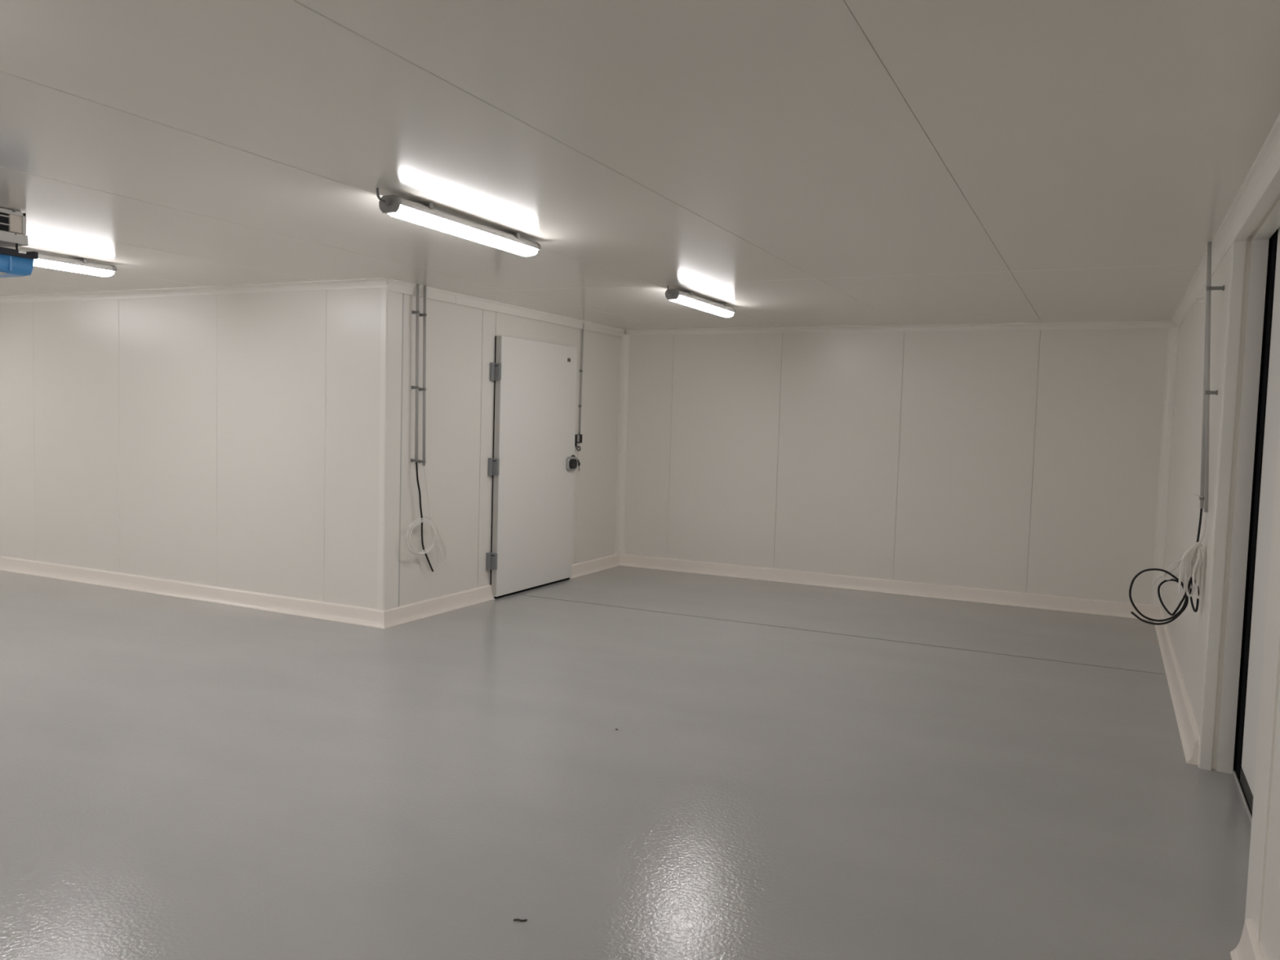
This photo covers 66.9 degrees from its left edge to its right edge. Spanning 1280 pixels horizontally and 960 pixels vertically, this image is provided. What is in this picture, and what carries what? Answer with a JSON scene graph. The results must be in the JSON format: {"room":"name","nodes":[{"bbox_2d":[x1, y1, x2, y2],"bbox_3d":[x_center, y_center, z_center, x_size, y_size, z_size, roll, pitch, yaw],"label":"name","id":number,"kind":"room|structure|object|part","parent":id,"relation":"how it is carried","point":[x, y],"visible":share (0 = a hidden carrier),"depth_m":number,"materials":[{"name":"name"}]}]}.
{"room":"cold storage room","nodes":[
{"label":"cold storage room","id":0,"kind":"room"},
{"bbox_2d":[0,287,381,608],"bbox_3d":[-4.608,-0.348,8.188,6.367,2.422,0.120,3,4,26],"label":"wall","id":1,"kind":"structure","parent":0,"point":[230,441],"depth_m":7.55,"materials":[{"name":"white"}]},
{"bbox_2d":[0,555,384,628],"bbox_3d":[-4.655,0.807,8.171,6.419,0.116,0.054,3,4,26],"label":"baseboard","id":2,"kind":"structure","parent":1,"relation":"attached to","point":[371,617],"depth_m":7.56,"materials":[{"name":"white plastic"}]},
{"bbox_2d":[0,277,387,303],"bbox_3d":[-4.609,-1.525,8.036,6.371,0.057,0.057,3,4,26],"label":"trim","id":3,"kind":"structure","parent":1,"relation":"attached to","point":[381,282],"depth_m":7.42,"materials":[{"name":"white plastic"}]},
{"bbox_2d":[399,293,624,606],"bbox_3d":[-1.032,-0.257,8.411,0.120,2.422,3.594,3,4,26],"label":"wall","id":4,"kind":"structure","parent":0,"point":[460,340],"depth_m":7.61,"materials":[{"name":"white"}]},
{"bbox_2d":[410,284,419,464],"bbox_3d":[-1.610,-0.753,6.954,0.053,1.284,0.044,3,4,26],"label":"cable conduit","id":5,"kind":"object","parent":4,"relation":"attached to","point":[417,312],"visible":1,"depth_m":6.94,"materials":[{"name":"grey"}]},
{"bbox_2d":[415,462,433,571],"bbox_3d":[-1.576,0.269,7.104,0.024,0.841,0.219,3,4,26],"label":"cable","id":6,"kind":"object","parent":5,"relation":"hanging from","point":[416,465],"visible":1,"depth_m":7.06,"materials":[{"name":"black plastic"}]},
{"bbox_2d":[417,285,426,466],"bbox_3d":[-1.573,-0.751,7.030,0.053,1.296,0.048,3,4,26],"label":"cable conduit","id":7,"kind":"object","parent":4,"relation":"attached to","point":[424,314],"visible":0.96,"depth_m":7.01,"materials":[{"name":"grey plastic"}]},
{"bbox_2d":[404,466,447,563],"bbox_3d":[-1.559,0.254,7.090,0.061,0.768,0.475,3,4,26],"label":"wires","id":8,"kind":"object","parent":7,"relation":"hanging from","point":[433,534],"visible":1,"depth_m":7.12,"materials":[{"name":"white plastic"}]},
{"bbox_2d":[383,554,620,628],"bbox_3d":[-1.005,0.900,8.413,0.054,0.116,3.668,3,4,26],"label":"baseboard","id":9,"kind":"structure","parent":4,"relation":"attached to","point":[404,614],"depth_m":7.51,"materials":[{"name":"white plastic"}]},
{"bbox_2d":[377,278,631,610],"bbox_3d":[-0.974,-0.307,8.364,0.130,2.312,3.625,3,4,26],"label":"trim","id":10,"kind":"structure","parent":4,"relation":"attached to","point":[391,328],"depth_m":6.85,"materials":[{"name":"white plastic"}]},
{"bbox_2d":[485,335,580,598],"bbox_3d":[-0.888,-0.121,8.454,0.124,2.155,1.359,3,4,26],"label":"door","id":11,"kind":"structure","parent":4,"relation":"attached to","point":[532,466],"depth_m":8.34,"materials":[{"name":"white metal"}]},
{"bbox_3d":[-0.612,-0.149,8.904,0.020,0.090,0.118,3,4,26],"label":"handle","id":12,"kind":"part","parent":11,"relation":"part of","materials":[{"name":"black plastic"}]},
{"bbox_2d":[574,434,582,451],"bbox_3d":[-0.587,-0.351,9.144,0.035,0.157,0.145,3,4,26],"label":"switch","id":13,"kind":"object","parent":4,"relation":"attached to","point":[578,437],"visible":0.98,"depth_m":9.12,"materials":[{"name":"black plastic"}]},
{"bbox_2d":[578,323,583,434],"bbox_3d":[-0.554,-0.965,9.145,0.027,1.068,0.034,3,4,26],"label":"cable conduit","id":14,"kind":"object","parent":4,"relation":"attached to","point":[581,370],"visible":1,"depth_m":9.14,"materials":[{"name":"grey plastic"}]},
{"bbox_2d":[0,565,1251,959],"bbox_3d":[-3.720,1.190,4.319,11.486,0.120,13.617,3,4,26],"label":"floor","id":15,"kind":"structure","parent":0,"point":[788,771],"depth_m":3.99,"materials":[{"name":"grey"}]},
{"bbox_2d":[513,918,527,921],"bbox_3d":[-0.357,1.313,2.891,0.041,0.008,0.010,1,4,-5],"label":"chip","id":16,"kind":"object","parent":15,"relation":"on","point":[516,919],"visible":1,"depth_m":2.89,"materials":[{"name":"grey"}]},
{"bbox_2d":[0,0,1279,328],"bbox_3d":[-3.641,-1.323,4.107,11.546,0.080,13.717,3,4,26],"label":"ceiling","id":17,"kind":"structure","parent":0,"point":[779,162],"depth_m":3.25,"materials":[{"name":"white"}]},
{"bbox_2d":[0,208,28,247],"bbox_3d":[-3.344,-1.210,4.370,0.382,0.160,0.940,3,4,26],"label":"air conditioning unit","id":18,"kind":"object","parent":17,"relation":"attached to","point":[12,221],"visible":1,"depth_m":4.66,"materials":[{"name":"white metal"}]},
{"bbox_2d":[0,212,10,231],"bbox_3d":[-3.207,-1.214,4.262,0.021,0.082,0.846,3,4,26],"label":"grille","id":19,"kind":"object","parent":18,"relation":"attached to","point":[5,217],"depth_m":4.63,"materials":[{"name":"white"}]},
{"bbox_3d":[-3.346,-1.226,4.367,0.360,0.121,0.934,3,4,26],"label":"casing","id":20,"kind":"part","parent":18,"relation":"part of","materials":[{"name":"white metal"}]},
{"bbox_2d":[0,230,28,247],"bbox_3d":[-3.347,-1.155,4.375,0.379,0.050,0.940,3,4,26],"label":"drip tray","id":21,"kind":"object","parent":18,"relation":"on","point":[8,238],"depth_m":4.67,"materials":[{"name":"grey metal"}]},
{"bbox_3d":[-3.011,-1.234,4.671,0.015,0.082,0.058,3,4,26],"label":"plate","id":22,"kind":"part","parent":18,"relation":"part of","materials":[{"name":"beige metal"}]},
{"bbox_2d":[0,243,38,277],"bbox_3d":[-3.267,-1.053,4.433,0.344,0.156,0.826,3,4,26],"label":"tub","id":23,"kind":"object","parent":18,"relation":"hanging from","point":[13,263],"visible":1,"depth_m":4.66,"materials":[{"name":"blue plastic"}]},
{"bbox_2d":[4,247,116,276],"bbox_3d":[-3.721,-1.345,5.811,0.112,0.090,1.198,3,4,26],"label":"ceiling light","id":24,"kind":"object","parent":17,"relation":"attached to","point":[81,265],"visible":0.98,"depth_m":6.08,"materials":[{"name":"grey plastic"}]},
{"bbox_2d":[376,187,541,256],"bbox_3d":[-0.822,-1.181,4.523,0.112,0.090,1.198,3,4,26],"label":"ceiling light","id":25,"kind":"object","parent":17,"relation":"attached to","point":[422,213],"visible":1,"depth_m":4.39,"materials":[{"name":"grey plastic"}]},
{"bbox_2d":[665,285,735,317],"bbox_3d":[0.448,-1.304,7.138,0.112,0.090,1.198,3,4,26],"label":"ceiling light","id":26,"kind":"object","parent":17,"relation":"attached to","point":[682,297],"visible":1,"depth_m":7.00,"materials":[{"name":"grey plastic"}]},
{"bbox_2d":[624,328,1168,604],"bbox_3d":[2.080,-0.200,8.969,5.239,2.422,0.120,3,4,26],"label":"wall","id":27,"kind":"structure","parent":0,"point":[1028,461],"depth_m":8.74,"materials":[{"name":"white"}]},
{"bbox_2d":[618,554,1158,619],"bbox_3d":[2.000,0.954,8.967,4.983,0.116,0.054,3,4,26],"label":"baseboard","id":28,"kind":"structure","parent":27,"relation":"attached to","point":[1111,608],"depth_m":8.79,"materials":[{"name":"white plastic"}]},
{"bbox_2d":[624,320,1177,335],"bbox_3d":[2.081,-1.376,8.816,4.949,0.057,0.057,3,4,26],"label":"trim","id":29,"kind":"structure","parent":27,"relation":"attached to","point":[1120,324],"depth_m":8.63,"materials":[{"name":"white plastic"}]},
{"bbox_2d":[1161,236,1279,959],"bbox_3d":[1.390,0.224,1.737,0.124,2.422,13.517,3,4,26],"label":"wall","id":30,"kind":"structure","parent":0,"point":[1187,632],"depth_m":5.24,"materials":[{"name":"white metal"}]},
{"bbox_2d":[1151,326,1179,607],"bbox_3d":[4.235,-0.096,7.819,0.076,2.262,0.076,3,4,26],"label":"trim","id":31,"kind":"structure","parent":30,"relation":"attached to","point":[1173,332],"depth_m":7.82,"materials":[{"name":"white plastic"}]},
{"bbox_2d":[1153,607,1199,764],"bbox_3d":[3.384,1.165,6.183,0.054,0.116,3.869,3,4,26],"label":"baseboard","id":32,"kind":"structure","parent":30,"relation":"attached to","point":[1188,729],"depth_m":5.35,"materials":[{"name":"white plastic"}]},
{"bbox_2d":[1195,263,1207,508],"bbox_3d":[2.781,-0.495,4.752,0.068,1.274,0.046,3,4,26],"label":"cable conduit","id":33,"kind":"object","parent":30,"relation":"attached to","point":[1202,458],"visible":0.53,"depth_m":4.76,"materials":[{"name":"grey plastic"}]},
{"bbox_2d":[1128,508,1202,625],"bbox_3d":[2.601,0.416,4.798,0.307,0.626,0.164,3,4,26],"label":"cable","id":34,"kind":"object","parent":33,"relation":"hanging from","point":[1180,612],"visible":0.86,"depth_m":4.79,"materials":[{"name":"black plastic"}]},
{"bbox_2d":[1195,242,1224,512],"bbox_3d":[2.703,-0.488,4.641,0.055,1.280,0.135,-1,4,-35],"label":"cable conduit","id":35,"kind":"object","parent":30,"relation":"attached to","point":[1209,287],"visible":1,"depth_m":4.61,"materials":[{"name":"grey plastic"}]},
{"bbox_2d":[1152,512,1207,599],"bbox_3d":[2.638,0.342,4.744,0.213,0.448,0.174,3,4,26],"label":"wires","id":36,"kind":"object","parent":35,"relation":"hanging from","point":[1193,559],"visible":0.99,"depth_m":4.68,"materials":[{"name":"white plastic"}]},
{"bbox_2d":[1170,114,1279,328],"bbox_3d":[1.342,-0.959,1.705,0.063,0.063,13.517,3,4,26],"label":"trim","id":37,"kind":"structure","parent":30,"relation":"attached to","point":[1265,169],"depth_m":3.85,"materials":[{"name":"white plastic"}]},
{"bbox_2d":[1198,173,1279,942],"bbox_3d":[2.228,0.162,3.470,0.132,2.382,1.981,3,4,26],"label":"trim","id":38,"kind":"structure","parent":30,"relation":"attached to","point":[1249,259],"depth_m":4.27,"materials":[{"name":"white plastic"}]},
{"bbox_2d":[1230,918,1266,959],"bbox_3d":[0.039,1.490,-0.708,0.054,0.116,7.835,3,4,26],"label":"baseboard","id":39,"kind":"structure","parent":30,"relation":"attached to","point":[1248,948],"depth_m":2.73,"materials":[{"name":"white plastic"}]},
{"bbox_2d":[1232,226,1279,822],"bbox_3d":[2.245,0.110,3.199,0.128,2.520,2.900,3,4,26],"label":"door","id":40,"kind":"structure","parent":30,"relation":"in","point":[1268,399],"depth_m":4.07,"materials":[{"name":"white metal"}]}
]}

